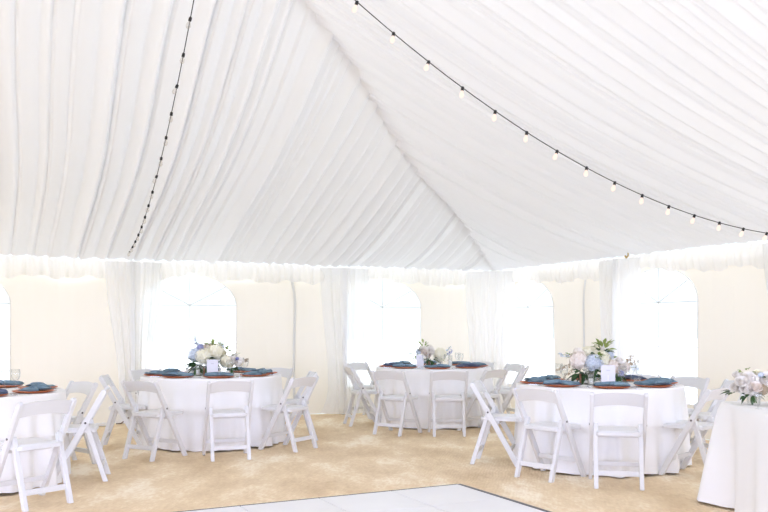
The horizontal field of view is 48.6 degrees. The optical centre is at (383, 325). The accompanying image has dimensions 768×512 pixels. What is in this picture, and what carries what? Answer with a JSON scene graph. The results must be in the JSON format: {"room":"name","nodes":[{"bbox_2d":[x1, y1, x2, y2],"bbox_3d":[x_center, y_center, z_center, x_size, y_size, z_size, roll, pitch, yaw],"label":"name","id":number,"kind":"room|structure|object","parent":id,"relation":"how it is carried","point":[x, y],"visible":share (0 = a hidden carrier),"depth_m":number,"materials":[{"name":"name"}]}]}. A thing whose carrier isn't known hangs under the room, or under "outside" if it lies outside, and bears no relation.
{"room":"event hall","nodes":[
{"label":"event hall","id":0,"kind":"room"},
{"bbox_2d":[0,273,469,423],"bbox_3d":[-5.891,0.217,10.512,17.000,2.185,0.041,0,0,-24],"label":"wall","id":1,"kind":"structure","parent":0,"point":[62,332],"depth_m":11.53,"materials":[{"name":"fabric"}]},
{"bbox_2d":[0,284,10,379],"bbox_3d":[-5.431,0.105,10.708,1.334,1.662,0.019,0,0,-24],"label":"window","id":2,"kind":"structure","parent":1,"relation":"in","point":[0,284],"depth_m":10.98,"materials":[{"name":"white plastic"}]},
{"bbox_2d":[105,261,161,423],"bbox_3d":[-3.336,0.218,11.428,0.760,2.160,0.280,0,0,-27],"label":"drape","id":3,"kind":"object","parent":1,"relation":"hanging from","point":[133,289],"visible":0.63,"depth_m":11.40,"materials":[{"name":"white fabric"}]},
{"bbox_2d":[161,274,236,352],"bbox_3d":[-2.723,0.105,11.927,1.334,1.662,0.019,0,0,-24],"label":"window","id":4,"kind":"structure","parent":1,"relation":"in","point":[186,274],"depth_m":12.09,"materials":[{"name":"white plastic"}]},
{"bbox_2d":[0,254,481,287],"bbox_3d":[-5.852,-0.769,10.424,17.000,0.326,0.101,0,0,-24],"label":"valance","id":5,"kind":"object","parent":1,"relation":"attached to","point":[11,266],"depth_m":12.04,"materials":[{"name":"white fabric"}]},
{"bbox_2d":[291,282,295,397],"bbox_3d":[-1.355,0.220,12.504,0.144,2.120,0.020,0,0,-24],"label":"trim","id":6,"kind":"structure","parent":1,"relation":"attached to","point":[292,283],"depth_m":12.51,"materials":[{"name":"grey fabric"}]},
{"bbox_2d":[320,268,372,413],"bbox_3d":[-0.503,0.218,12.700,0.870,2.160,0.280,0,0,-23],"label":"drape","id":7,"kind":"object","parent":1,"relation":"hanging from","point":[344,291],"visible":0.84,"depth_m":12.67,"materials":[{"name":"white fabric"}]},
{"bbox_2d":[367,279,420,364],"bbox_3d":[-0.024,0.105,13.142,1.334,1.662,0.019,0,0,-24],"label":"window","id":8,"kind":"structure","parent":1,"relation":"in","point":[382,306],"depth_m":13.16,"materials":[{"name":"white plastic"}]},
{"bbox_2d":[494,242,767,283],"bbox_3d":[4.441,-0.769,8.034,0.084,0.327,13.000,0,0,-24],"label":"valance","id":9,"kind":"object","parent":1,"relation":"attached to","point":[716,258],"depth_m":10.22,"materials":[{"name":"white fabric"}]},
{"bbox_2d":[0,410,734,511],"bbox_3d":[-3.224,1.304,4.584,17.000,0.040,13.000,0,0,-24],"label":"floor","id":10,"kind":"structure","parent":0,"point":[347,460],"depth_m":7.20,"materials":[{"name":"beige carpet"}]},
{"bbox_2d":[0,398,76,511],"bbox_3d":[-2.607,0.922,6.286,0.493,0.776,0.459,0,0,37],"label":"folding chair","id":11,"kind":"object","parent":10,"relation":"on","point":[11,444],"visible":1,"depth_m":6.20,"materials":[{"name":"white plastic"}]},
{"bbox_2d":[65,381,97,463],"bbox_3d":[-3.027,0.922,8.014,0.459,0.776,0.493,0,0,40],"label":"folding chair","id":12,"kind":"object","parent":10,"relation":"on","point":[88,388],"visible":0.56,"depth_m":8.03,"materials":[{"name":"white plastic"}]},
{"bbox_2d":[56,386,110,481],"bbox_3d":[-2.608,0.922,7.288,0.493,0.776,0.459,0,0,-14],"label":"folding chair","id":13,"kind":"object","parent":10,"relation":"on","point":[87,426],"visible":0.79,"depth_m":7.13,"materials":[{"name":"white plastic"}]},
{"bbox_2d":[99,374,146,447],"bbox_3d":[-2.821,0.922,9.232,0.493,0.776,0.459,0,0,-10],"label":"folding chair","id":14,"kind":"object","parent":10,"relation":"on","point":[118,406],"visible":0.84,"depth_m":9.04,"materials":[{"name":"white plastic"}]},
{"bbox_2d":[129,369,161,429],"bbox_3d":[-2.789,0.922,10.369,0.493,0.776,0.459,0,0,41],"label":"folding chair","id":15,"kind":"object","parent":10,"relation":"on","point":[136,374],"visible":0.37,"depth_m":10.37,"materials":[{"name":"white plastic"}]},
{"bbox_2d":[121,380,187,461],"bbox_3d":[-2.297,0.922,8.500,0.459,0.776,0.493,0,0,28],"label":"folding chair","id":16,"kind":"object","parent":10,"relation":"on","point":[164,412],"visible":1,"depth_m":8.39,"materials":[{"name":"white plastic"}]},
{"bbox_2d":[202,380,253,461],"bbox_3d":[-1.562,0.922,8.493,0.459,0.776,0.493,0,0,-19],"label":"folding chair","id":17,"kind":"object","parent":10,"relation":"on","point":[243,386],"visible":1,"depth_m":8.35,"materials":[{"name":"white plastic"}]},
{"bbox_2d":[262,367,292,416],"bbox_3d":[-1.455,0.922,10.701,0.459,0.776,0.493,0,0,25],"label":"folding chair","id":18,"kind":"object","parent":10,"relation":"on","point":[284,372],"visible":0.3,"depth_m":10.81,"materials":[{"name":"white plastic"}]},
{"bbox_2d":[258,376,318,452],"bbox_3d":[-1.015,0.922,9.078,0.493,0.776,0.459,0,0,31],"label":"folding chair","id":19,"kind":"object","parent":10,"relation":"on","point":[282,407],"visible":1,"depth_m":8.97,"materials":[{"name":"white plastic"}]},
{"bbox_2d":[283,371,317,440],"bbox_3d":[-1.033,0.922,9.852,0.493,0.776,0.459,0,0,-13],"label":"folding chair","id":20,"kind":"object","parent":10,"relation":"on","point":[297,400],"visible":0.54,"depth_m":9.70,"materials":[{"name":"white plastic"}]},
{"bbox_2d":[346,362,373,418],"bbox_3d":[-0.229,0.922,12.253,0.493,0.776,0.459,0,0,38],"label":"folding chair","id":21,"kind":"object","parent":10,"relation":"on","point":[357,366],"visible":0.52,"depth_m":12.35,"materials":[{"name":"white plastic"}]},
{"bbox_2d":[343,366,380,426],"bbox_3d":[-0.268,0.922,11.299,0.493,0.776,0.459,0,0,-15],"label":"folding chair","id":22,"kind":"object","parent":10,"relation":"on","point":[349,371],"visible":0.89,"depth_m":11.15,"materials":[{"name":"white plastic"}]},
{"bbox_2d":[371,370,421,436],"bbox_3d":[0.155,0.922,10.367,0.459,0.776,0.493,0,0,32],"label":"folding chair","id":23,"kind":"object","parent":10,"relation":"on","point":[376,375],"visible":1,"depth_m":10.27,"materials":[{"name":"white plastic"}]},
{"bbox_2d":[428,371,468,436],"bbox_3d":[0.772,0.922,10.293,0.459,0.776,0.493,0,0,-1],"label":"folding chair","id":24,"kind":"object","parent":10,"relation":"on","point":[443,375],"visible":1,"depth_m":10.13,"materials":[{"name":"white plastic"}]},
{"bbox_2d":[468,361,494,369],"bbox_3d":[1.346,0.922,12.591,0.459,0.776,0.493,0,0,33],"label":"folding chair","id":25,"kind":"object","parent":10,"relation":"on","point":[492,365],"visible":0.12,"depth_m":12.66,"materials":[{"name":"white plastic"}]},
{"bbox_2d":[457,369,508,432],"bbox_3d":[1.240,0.922,10.655,0.493,0.776,0.459,0,0,45],"label":"folding chair","id":26,"kind":"object","parent":10,"relation":"on","point":[499,373],"visible":0.63,"depth_m":10.59,"materials":[{"name":"white plastic"}]},
{"bbox_2d":[470,380,521,466],"bbox_3d":[1.098,0.922,8.168,0.493,0.776,0.459,0,0,16],"label":"folding chair","id":27,"kind":"object","parent":10,"relation":"on","point":[490,417],"visible":0.91,"depth_m":8.02,"materials":[{"name":"white plastic"}]},
{"bbox_2d":[493,363,524,413],"bbox_3d":[1.663,0.922,11.951,0.493,0.776,0.459,0,0,-22],"label":"folding chair","id":28,"kind":"object","parent":10,"relation":"on","point":[517,368],"visible":0.44,"depth_m":12.01,"materials":[{"name":"white plastic"}]},
{"bbox_2d":[490,366,529,425],"bbox_3d":[1.676,0.922,11.280,0.493,0.776,0.459,0,0,15],"label":"folding chair","id":29,"kind":"object","parent":10,"relation":"on","point":[509,394],"visible":0.54,"depth_m":11.08,"materials":[{"name":"white plastic"}]},
{"bbox_2d":[512,387,586,482],"bbox_3d":[1.437,0.922,7.399,0.493,0.776,0.459,0,0,-44],"label":"folding chair","id":30,"kind":"object","parent":10,"relation":"on","point":[563,426],"visible":1,"depth_m":7.31,"materials":[{"name":"white plastic"}]},
{"bbox_2d":[589,392,647,490],"bbox_3d":[1.932,0.922,7.036,0.459,0.776,0.493,0,0,12],"label":"folding chair","id":31,"kind":"object","parent":10,"relation":"on","point":[630,399],"visible":1,"depth_m":6.88,"materials":[{"name":"white plastic"}]},
{"bbox_2d":[630,374,660,378],"bbox_3d":[2.718,0.922,9.223,0.459,0.776,0.493,0,0,32],"label":"folding chair","id":32,"kind":"object","parent":10,"relation":"on","point":[642,375],"visible":0.15,"depth_m":9.36,"materials":[{"name":"white plastic"}]},
{"bbox_2d":[671,376,709,451],"bbox_3d":[3.048,0.922,8.836,0.493,0.776,0.459,0,0,-34],"label":"folding chair","id":33,"kind":"object","parent":10,"relation":"on","point":[695,382],"visible":0.33,"depth_m":8.84,"materials":[{"name":"white plastic"}]},
{"bbox_2d":[658,387,730,474],"bbox_3d":[2.740,0.922,7.490,0.493,0.776,0.459,0,0,44],"label":"folding chair","id":34,"kind":"object","parent":10,"relation":"on","point":[692,424],"visible":0.73,"depth_m":7.38,"materials":[{"name":"white plastic"}]},
{"bbox_2d":[688,379,743,447],"bbox_3d":[3.262,0.922,8.318,0.493,0.776,0.459,0,0,-7],"label":"folding chair","id":35,"kind":"object","parent":10,"relation":"on","point":[704,416],"visible":0.3,"depth_m":8.47,"materials":[{"name":"white plastic"}]},
{"bbox_3d":[0.670,0.938,11.550,1.518,0.744,1.518,0,0,10],"label":"round table","id":36,"kind":"object","parent":10,"relation":"on","visible":0},
{"bbox_2d":[374,394,491,429],"bbox_3d":[0.695,0.934,11.574,1.681,0.752,1.654,0,0,0],"label":"tablecloth","id":37,"kind":"object","parent":36,"relation":"on","point":[444,410],"visible":0.3,"depth_m":10.82,"materials":[{"name":"fabric"}]},
{"bbox_2d":[374,365,493,396],"bbox_3d":[0.684,0.728,11.563,1.641,0.347,1.627,0,0,0],"label":"cloth","id":38,"kind":"object","parent":37,"relation":"on","point":[418,380],"visible":0.48,"depth_m":10.83,"materials":[{"name":"fabric"}]},
{"bbox_2d":[393,367,416,368],"bbox_3d":[0.271,0.543,11.122,0.330,0.019,0.330,0,0,0],"label":"charger plate","id":39,"kind":"object","parent":38,"relation":"on","point":[393,367],"visible":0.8,"depth_m":11.01,"materials":[{"name":"orange metal"}]},
{"bbox_2d":[392,363,415,366],"bbox_3d":[0.275,0.512,11.138,0.307,0.048,0.194,0,0,23],"label":"napkin","id":40,"kind":"object","parent":39,"relation":"on","point":[402,364],"visible":1,"depth_m":11.10,"materials":[{"name":"blue fabric"}]},
{"bbox_2d":[416,355,423,367],"bbox_3d":[0.480,0.469,11.330,0.100,0.167,0.036,0,0,-3],"label":"table card","id":41,"kind":"object","parent":38,"relation":"on","point":[419,358],"visible":1,"depth_m":11.33,"materials":[{"name":"white paper"}]},
{"bbox_2d":[409,339,437,364],"bbox_3d":[0.537,0.393,11.502,0.407,0.441,0.292,0,0,0],"label":"flower arrangement","id":42,"kind":"object","parent":38,"relation":"on","point":[427,351],"visible":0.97,"depth_m":11.48,"materials":[{"name":"white plant"}]},
{"bbox_2d":[433,346,451,362],"bbox_3d":[0.787,0.408,11.491,0.250,0.286,0.193,0,0,23],"label":"flower arrangement","id":43,"kind":"object","parent":38,"relation":"on","point":[440,354],"visible":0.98,"depth_m":11.46,"materials":[{"name":"white plant"}]},
{"bbox_2d":[457,367,478,368],"bbox_3d":[1.098,0.543,11.151,0.330,0.019,0.330,0,0,0],"label":"charger plate","id":44,"kind":"object","parent":38,"relation":"on","point":[457,367],"visible":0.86,"depth_m":11.03,"materials":[{"name":"orange metal"}]},
{"bbox_2d":[456,363,479,366],"bbox_3d":[1.102,0.512,11.143,0.315,0.047,0.189,0,0,-32],"label":"napkin","id":45,"kind":"object","parent":44,"relation":"on","point":[466,364],"visible":1,"depth_m":11.12,"materials":[{"name":"blue fabric"}]},
{"bbox_3d":[0.690,0.543,10.965,0.330,0.019,0.330,0,0,0],"label":"charger plate","id":46,"kind":"object","parent":38,"relation":"on","visible":0},
{"bbox_2d":[424,364,450,367],"bbox_3d":[0.682,0.511,10.980,0.333,0.050,0.206,0,0,-25],"label":"napkin","id":47,"kind":"object","parent":46,"relation":"on","point":[436,365],"visible":1,"depth_m":10.94,"materials":[{"name":"blue fabric"}]},
{"bbox_2d":[0,0,767,270],"bbox_3d":[-3.224,-2.148,4.584,17.000,2.550,13.000,0,0,-24],"label":"ceiling","id":48,"kind":"structure","parent":0,"point":[299,133],"depth_m":8.23,"materials":[{"name":"fabric"}]},
{"bbox_2d":[129,0,193,252],"bbox_3d":[-2.327,-1.940,8.634,0.060,2.078,6.257,0,0,-22],"label":"string light","id":49,"kind":"object","parent":48,"relation":"hanging from","point":[190,17],"visible":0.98,"depth_m":7.72,"materials":[{"name":"black plastic"}]},
{"bbox_2d":[352,0,767,240],"bbox_3d":[1.386,-2.178,7.301,6.243,2.718,0.069,0,0,-24],"label":"string light","id":50,"kind":"object","parent":48,"relation":"hanging from","point":[354,9],"visible":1,"depth_m":7.30,"materials":[{"name":"black plastic"}]},
{"bbox_2d":[352,0,358,12],"bbox_3d":[-0.223,-2.475,6.588,0.054,0.090,0.046,0,0,0],"label":"bulb","id":51,"kind":"object","parent":50,"relation":"attached to","point":[354,9],"depth_m":6.57,"materials":[{"name":"white glass"}]},
{"bbox_2d":[390,32,394,42],"bbox_3d":[0.067,-2.274,6.697,0.043,0.093,0.041,0,0,0],"label":"bulb","id":52,"kind":"object","parent":50,"relation":"attached to","point":[392,39],"depth_m":6.69,"materials":[{"name":"white glass"}]},
{"bbox_2d":[424,60,429,70],"bbox_3d":[0.346,-2.091,6.822,0.053,0.090,0.047,0,0,0],"label":"bulb","id":53,"kind":"object","parent":50,"relation":"attached to","point":[426,67],"depth_m":6.81,"materials":[{"name":"white glass"}]},
{"bbox_2d":[459,86,463,97],"bbox_3d":[0.636,-1.915,6.965,0.042,0.093,0.040,0,0,0],"label":"bulb","id":54,"kind":"object","parent":50,"relation":"attached to","point":[461,95],"depth_m":6.95,"materials":[{"name":"white glass"}]},
{"bbox_2d":[492,110,496,120],"bbox_3d":[0.921,-1.756,7.097,0.042,0.093,0.042,0,0,0],"label":"bulb","id":55,"kind":"object","parent":50,"relation":"attached to","point":[494,117],"depth_m":7.08,"materials":[{"name":"white glass"}]},
{"bbox_2d":[523,131,527,141],"bbox_3d":[1.205,-1.609,7.225,0.042,0.093,0.041,0,0,0],"label":"bulb","id":56,"kind":"object","parent":50,"relation":"attached to","point":[525,139],"depth_m":7.21,"materials":[{"name":"white glass"}]},
{"bbox_2d":[553,150,558,159],"bbox_3d":[1.482,-1.478,7.338,0.055,0.091,0.040,0,0,0],"label":"bulb","id":57,"kind":"object","parent":50,"relation":"attached to","point":[556,151],"depth_m":7.33,"materials":[{"name":"white glass"}]},
{"bbox_2d":[690,214,695,223],"bbox_3d":[2.906,-1.007,7.995,0.049,0.091,0.046,0,0,0],"label":"bulb","id":58,"kind":"object","parent":50,"relation":"attached to","point":[692,220],"depth_m":7.98,"materials":[{"name":"white glass"}]},
{"bbox_2d":[509,265,767,439],"bbox_3d":[4.527,0.217,8.072,0.040,2.185,13.000,0,0,-24],"label":"wall","id":59,"kind":"structure","parent":0,"point":[732,301],"depth_m":9.72,"materials":[{"name":"fabric"}]},
{"bbox_2d":[465,271,514,407],"bbox_3d":[1.639,0.218,13.419,0.815,2.160,0.252,0,0,21],"label":"drape","id":60,"kind":"object","parent":59,"relation":"hanging from","point":[489,294],"visible":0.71,"depth_m":13.40,"materials":[{"name":"white fabric"}]},
{"bbox_2d":[511,279,553,342],"bbox_3d":[2.229,0.105,13.157,0.019,1.662,1.333,0,0,-24],"label":"window","id":61,"kind":"structure","parent":59,"relation":"in","point":[525,279],"depth_m":12.85,"materials":[{"name":"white plastic"}]},
{"bbox_2d":[582,280,585,373],"bbox_3d":[2.798,0.220,11.806,0.020,2.120,0.138,0,0,-24],"label":"trim","id":62,"kind":"structure","parent":59,"relation":"attached to","point":[583,305],"depth_m":11.84,"materials":[{"name":"grey fabric"}]},
{"bbox_2d":[599,257,640,378],"bbox_3d":[2.961,0.218,11.028,0.261,2.160,0.850,0,0,-23],"label":"drape","id":63,"kind":"object","parent":59,"relation":"hanging from","point":[619,279],"visible":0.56,"depth_m":10.88,"materials":[{"name":"white fabric"}]},
{"bbox_2d":[640,268,697,404],"bbox_3d":[3.402,0.105,10.549,0.019,1.662,1.333,0,0,-24],"label":"window","id":64,"kind":"structure","parent":59,"relation":"in","point":[658,302],"depth_m":10.39,"materials":[{"name":"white plastic"}]},
{"bbox_2d":[762,243,767,293],"bbox_3d":[4.098,0.218,8.482,0.249,2.160,1.003,0,0,-24],"label":"drape","id":65,"kind":"object","parent":59,"relation":"hanging from","point":[765,246],"visible":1,"depth_m":8.90,"materials":[{"name":"white fabric"}]},
{"label":"outside","id":66,"kind":"structure","parent":0,"visible":0},
{"bbox_2d":[0,338,707,439],"bbox_3d":[-0.648,1.312,7.389,171.897,0.001,171.897,0,0,0],"label":"ground","id":67,"kind":"structure","parent":66,"point":[673,361],"depth_m":36.56,"materials":[{"name":"white"}]},
{"bbox_3d":[-1.950,0.938,9.640,1.518,0.744,1.518,0,0,0],"label":"round table","id":68,"kind":"object","parent":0,"visible":0},
{"bbox_2d":[136,408,285,451],"bbox_3d":[-1.960,0.933,9.655,1.699,0.751,1.650,0,0,0],"label":"tablecloth","id":69,"kind":"object","parent":68,"relation":"on","point":[190,425],"visible":0.35,"depth_m":8.94,"materials":[{"name":"fabric"}]},
{"bbox_2d":[138,371,282,412],"bbox_3d":[-1.953,0.728,9.651,1.644,0.348,1.613,0,0,0],"label":"cloth","id":70,"kind":"object","parent":69,"relation":"on","point":[183,394],"visible":0.57,"depth_m":8.95,"materials":[{"name":"fabric"}]},
{"bbox_2d":[143,374,163,375],"bbox_3d":[-2.504,0.543,9.452,0.330,0.019,0.330,0,0,0],"label":"charger plate","id":71,"kind":"object","parent":70,"relation":"on","point":[143,374],"visible":0.58,"depth_m":9.35,"materials":[{"name":"orange metal"}]},
{"bbox_2d":[144,370,166,374],"bbox_3d":[-2.521,0.515,9.444,0.210,0.042,0.315,0,0,-33],"label":"napkin","id":72,"kind":"object","parent":71,"relation":"on","point":[155,371],"visible":0.88,"depth_m":9.45,"materials":[{"name":"blue fabric"}]},
{"bbox_2d":[162,376,192,377],"bbox_3d":[-2.209,0.543,9.116,0.330,0.019,0.330,0,0,0],"label":"charger plate","id":73,"kind":"object","parent":70,"relation":"on","point":[162,376],"visible":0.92,"depth_m":9.03,"materials":[{"name":"orange metal"}]},
{"bbox_2d":[162,371,193,375],"bbox_3d":[-2.195,0.511,9.133,0.335,0.049,0.202,0,0,32],"label":"napkin","id":74,"kind":"object","parent":73,"relation":"on","point":[176,373],"visible":1,"depth_m":9.09,"materials":[{"name":"blue fabric"}]},
{"bbox_2d":[185,336,231,374],"bbox_3d":[-1.974,0.381,9.575,0.520,0.533,0.450,0,0,0],"label":"flower arrangement","id":75,"kind":"object","parent":70,"relation":"on","point":[202,353],"visible":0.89,"depth_m":9.52,"materials":[{"name":"white plant"}]},
{"bbox_2d":[207,360,217,372],"bbox_3d":[-1.885,0.461,9.340,0.122,0.184,0.036,0,0,-5],"label":"table card","id":76,"kind":"object","parent":70,"relation":"on","point":[212,365],"visible":0.65,"depth_m":9.34,"materials":[{"name":"white paper"}]},
{"bbox_2d":[203,376,233,377],"bbox_3d":[-1.762,0.543,9.086,0.330,0.019,0.330,0,0,0],"label":"charger plate","id":77,"kind":"object","parent":70,"relation":"on","point":[203,376],"visible":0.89,"depth_m":9.03,"materials":[{"name":"orange metal"}]},
{"bbox_2d":[204,372,233,375],"bbox_3d":[-1.770,0.512,9.101,0.307,0.048,0.194,0,0,-19],"label":"napkin","id":78,"kind":"object","parent":77,"relation":"on","point":[208,373],"visible":1,"depth_m":9.05,"materials":[{"name":"blue fabric"}]},
{"bbox_2d":[219,353,248,373],"bbox_3d":[-1.685,0.415,9.570,0.323,0.273,0.181,0,0,0],"label":"flower arrangement","id":79,"kind":"object","parent":70,"relation":"on","point":[226,361],"visible":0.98,"depth_m":9.53,"materials":[{"name":"white plant"}]},
{"bbox_2d":[240,374,269,376],"bbox_3d":[-1.426,0.543,9.381,0.330,0.019,0.330,0,0,0],"label":"charger plate","id":80,"kind":"object","parent":70,"relation":"on","point":[240,374],"visible":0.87,"depth_m":9.27,"materials":[{"name":"orange metal"}]},
{"bbox_2d":[242,371,265,374],"bbox_3d":[-1.407,0.515,9.375,0.210,0.042,0.315,0,0,12],"label":"napkin","id":81,"kind":"object","parent":80,"relation":"on","point":[250,372],"visible":1,"depth_m":9.24,"materials":[{"name":"blue fabric"}]},
{"bbox_3d":[-1.691,0.543,10.164,0.330,0.019,0.330,0,0,0],"label":"charger plate","id":82,"kind":"object","parent":70,"relation":"on","visible":0},
{"bbox_2d":[229,367,255,370],"bbox_3d":[-1.693,0.511,10.147,0.333,0.050,0.206,0,0,14],"label":"napkin","id":83,"kind":"object","parent":82,"relation":"on","point":[239,368],"visible":0.8,"depth_m":10.11,"materials":[{"name":"blue fabric"}]},
{"bbox_3d":[2.060,0.938,8.170,1.518,0.744,1.518,0,0,13],"label":"round table","id":84,"kind":"object","parent":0,"visible":0},
{"bbox_2d":[513,421,691,477],"bbox_3d":[2.064,0.934,8.163,1.663,0.751,1.686,0,0,0],"label":"tablecloth","id":85,"kind":"object","parent":84,"relation":"on","point":[660,441],"visible":0.28,"depth_m":7.48,"materials":[{"name":"fabric"}]},
{"bbox_2d":[515,379,688,427],"bbox_3d":[2.063,0.728,8.164,1.628,0.348,1.638,0,0,0],"label":"cloth","id":86,"kind":"object","parent":85,"relation":"on","point":[666,404],"visible":0.53,"depth_m":7.49,"materials":[{"name":"fabric"}]},
{"bbox_2d":[520,380,542,383],"bbox_3d":[1.476,0.543,8.201,0.330,0.019,0.330,0,0,0],"label":"charger plate","id":87,"kind":"object","parent":86,"relation":"on","point":[525,381],"visible":0.6,"depth_m":8.07,"materials":[{"name":"orange metal"}]},
{"bbox_2d":[524,376,546,381],"bbox_3d":[1.454,0.511,8.202,0.202,0.049,0.335,0,0,-5],"label":"napkin","id":88,"kind":"object","parent":87,"relation":"on","point":[532,379],"visible":0.98,"depth_m":8.07,"materials":[{"name":"blue fabric"}]},
{"bbox_2d":[543,384,578,386],"bbox_3d":[1.625,0.543,7.779,0.330,0.019,0.330,0,0,0],"label":"charger plate","id":89,"kind":"object","parent":86,"relation":"on","point":[550,385],"visible":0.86,"depth_m":7.69,"materials":[{"name":"orange metal"}]},
{"bbox_2d":[543,379,580,384],"bbox_3d":[1.617,0.511,7.764,0.333,0.050,0.206,0,0,36],"label":"napkin","id":90,"kind":"object","parent":89,"relation":"on","point":[553,381],"visible":1,"depth_m":7.76,"materials":[{"name":"blue fabric"}]},
{"bbox_2d":[555,338,616,384],"bbox_3d":[1.952,0.346,8.116,0.622,0.460,0.338,0,0,-6],"label":"flower arrangement","id":91,"kind":"object","parent":86,"relation":"on","point":[586,356],"visible":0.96,"depth_m":8.07,"materials":[{"name":"white plant"}]},
{"bbox_2d":[601,365,614,381],"bbox_3d":[2.080,0.459,7.890,0.130,0.188,0.036,0,0,3],"label":"table card","id":92,"kind":"object","parent":86,"relation":"on","point":[607,371],"visible":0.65,"depth_m":7.89,"materials":[{"name":"white paper"}]},
{"bbox_2d":[593,385,630,388],"bbox_3d":[2.029,0.543,7.586,0.330,0.019,0.330,0,0,0],"label":"charger plate","id":93,"kind":"object","parent":86,"relation":"on","point":[603,387],"visible":0.86,"depth_m":7.50,"materials":[{"name":"orange metal"}]},
{"bbox_2d":[593,381,629,385],"bbox_3d":[2.034,0.515,7.604,0.315,0.042,0.210,0,0,7],"label":"napkin","id":94,"kind":"object","parent":93,"relation":"on","point":[609,383],"visible":1,"depth_m":7.55,"materials":[{"name":"blue fabric"}]},
{"bbox_2d":[607,355,639,381],"bbox_3d":[2.264,0.426,8.101,0.311,0.300,0.221,0,0,25],"label":"flower arrangement","id":95,"kind":"object","parent":86,"relation":"on","point":[621,367],"visible":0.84,"depth_m":8.07,"materials":[{"name":"white plant"}]},
{"bbox_2d":[615,379,646,381],"bbox_3d":[2.495,0.543,8.561,0.330,0.019,0.330,0,0,0],"label":"charger plate","id":96,"kind":"object","parent":86,"relation":"on","point":[628,380],"visible":0.5,"depth_m":8.45,"materials":[{"name":"orange metal"}]},
{"bbox_2d":[618,375,646,379],"bbox_3d":[2.486,0.512,8.558,0.189,0.047,0.315,0,0,-25],"label":"napkin","id":97,"kind":"object","parent":96,"relation":"on","point":[632,377],"visible":0.88,"depth_m":8.45,"materials":[{"name":"blue fabric"}]},
{"bbox_2d":[635,384,671,387],"bbox_3d":[2.451,0.543,7.735,0.330,0.019,0.330,0,0,0],"label":"charger plate","id":98,"kind":"object","parent":86,"relation":"on","point":[666,385],"visible":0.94,"depth_m":7.64,"materials":[{"name":"orange metal"}]},
{"bbox_2d":[633,379,670,384],"bbox_3d":[2.442,0.511,7.755,0.335,0.049,0.202,0,0,-34],"label":"napkin","id":99,"kind":"object","parent":98,"relation":"on","point":[646,382],"visible":1,"depth_m":7.71,"materials":[{"name":"blue fabric"}]},
{"bbox_3d":[1.669,0.543,8.605,0.330,0.019,0.330,0,0,0],"label":"charger plate","id":100,"kind":"object","parent":86,"relation":"on","visible":0},
{"bbox_2d":[540,375,560,378],"bbox_3d":[1.652,0.515,8.615,0.210,0.042,0.315,0,0,26],"label":"napkin","id":101,"kind":"object","parent":100,"relation":"on","point":[546,376],"visible":0.85,"depth_m":8.58,"materials":[{"name":"blue fabric"}]},
{"bbox_3d":[2.644,0.543,8.139,0.330,0.019,0.330,0,0,0],"label":"charger plate","id":102,"kind":"object","parent":86,"relation":"on","visible":0},
{"bbox_2d":[644,377,676,382],"bbox_3d":[2.661,0.511,8.144,0.206,0.050,0.333,0,0,-9],"label":"napkin","id":103,"kind":"object","parent":102,"relation":"on","point":[670,380],"visible":0.54,"depth_m":8.05,"materials":[{"name":"blue fabric"}]},
{"bbox_3d":[-3.500,0.938,7.120,1.518,0.744,1.518,0,0,-26],"label":"round table","id":104,"kind":"object","parent":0,"visible":0},
{"bbox_2d":[0,433,70,492],"bbox_3d":[-3.487,0.934,7.097,1.640,0.751,1.674,0,0,0],"label":"tablecloth","id":105,"kind":"object","parent":104,"relation":"on","point":[35,462],"visible":0.33,"depth_m":6.83,"materials":[{"name":"fabric"}]},
{"bbox_2d":[0,386,66,439],"bbox_3d":[-3.497,0.728,7.106,1.604,0.348,1.632,0,0,0],"label":"cloth","id":106,"kind":"object","parent":105,"relation":"on","point":[48,424],"visible":0.55,"depth_m":6.78,"materials":[{"name":"fabric"}]},
{"bbox_2d":[0,384,22,387],"bbox_3d":[-3.449,0.543,7.703,0.330,0.019,0.330,0,0,0],"label":"charger plate","id":107,"kind":"object","parent":106,"relation":"on","point":[1,386],"visible":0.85,"depth_m":7.64,"materials":[{"name":"orange metal"}]},
{"bbox_2d":[0,380,23,384],"bbox_3d":[-3.450,0.511,7.681,0.335,0.049,0.202,0,0,-5],"label":"napkin","id":108,"kind":"object","parent":107,"relation":"on","point":[5,382],"visible":1,"depth_m":7.67,"materials":[{"name":"blue fabric"}]},
{"bbox_2d":[12,389,53,393],"bbox_3d":[-2.917,0.543,7.069,0.330,0.019,0.330,0,0,0],"label":"charger plate","id":109,"kind":"object","parent":106,"relation":"on","point":[44,390],"visible":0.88,"depth_m":7.01,"materials":[{"name":"orange metal"}]},
{"bbox_2d":[18,385,51,390],"bbox_3d":[-2.901,0.512,7.072,0.194,0.048,0.307,0,0,-4],"label":"napkin","id":110,"kind":"object","parent":109,"relation":"on","point":[33,387],"visible":1,"depth_m":7.01,"materials":[{"name":"blue fabric"}]},
{"bbox_3d":[-3.052,0.543,7.496,0.330,0.019,0.330,0,0,0],"label":"charger plate","id":111,"kind":"object","parent":106,"relation":"on","visible":0},
{"bbox_2d":[25,382,54,386],"bbox_3d":[-3.034,0.515,7.504,0.210,0.042,0.315,0,0,-30],"label":"napkin","id":112,"kind":"object","parent":111,"relation":"on","point":[32,383],"visible":0.58,"depth_m":7.43,"materials":[{"name":"blue fabric"}]},
{"bbox_3d":[2.810,0.936,5.320,0.816,0.747,1.876,0,0,6],"label":"rectangular table","id":113,"kind":"object","parent":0,"visible":0},
{"bbox_2d":[697,401,767,511],"bbox_3d":[2.811,0.930,5.303,1.182,0.748,2.259,0,0,6],"label":"tablecloth","id":114,"kind":"object","parent":113,"relation":"on","point":[735,470],"visible":1,"depth_m":5.81,"materials":[{"name":"fabric"}]},
{"bbox_2d":[721,367,767,404],"bbox_3d":[2.570,0.427,5.984,0.402,0.279,0.237,0,0,19],"label":"flower arrangement","id":115,"kind":"object","parent":114,"relation":"on","point":[751,384],"visible":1,"depth_m":5.93,"materials":[{"name":"white plant"}]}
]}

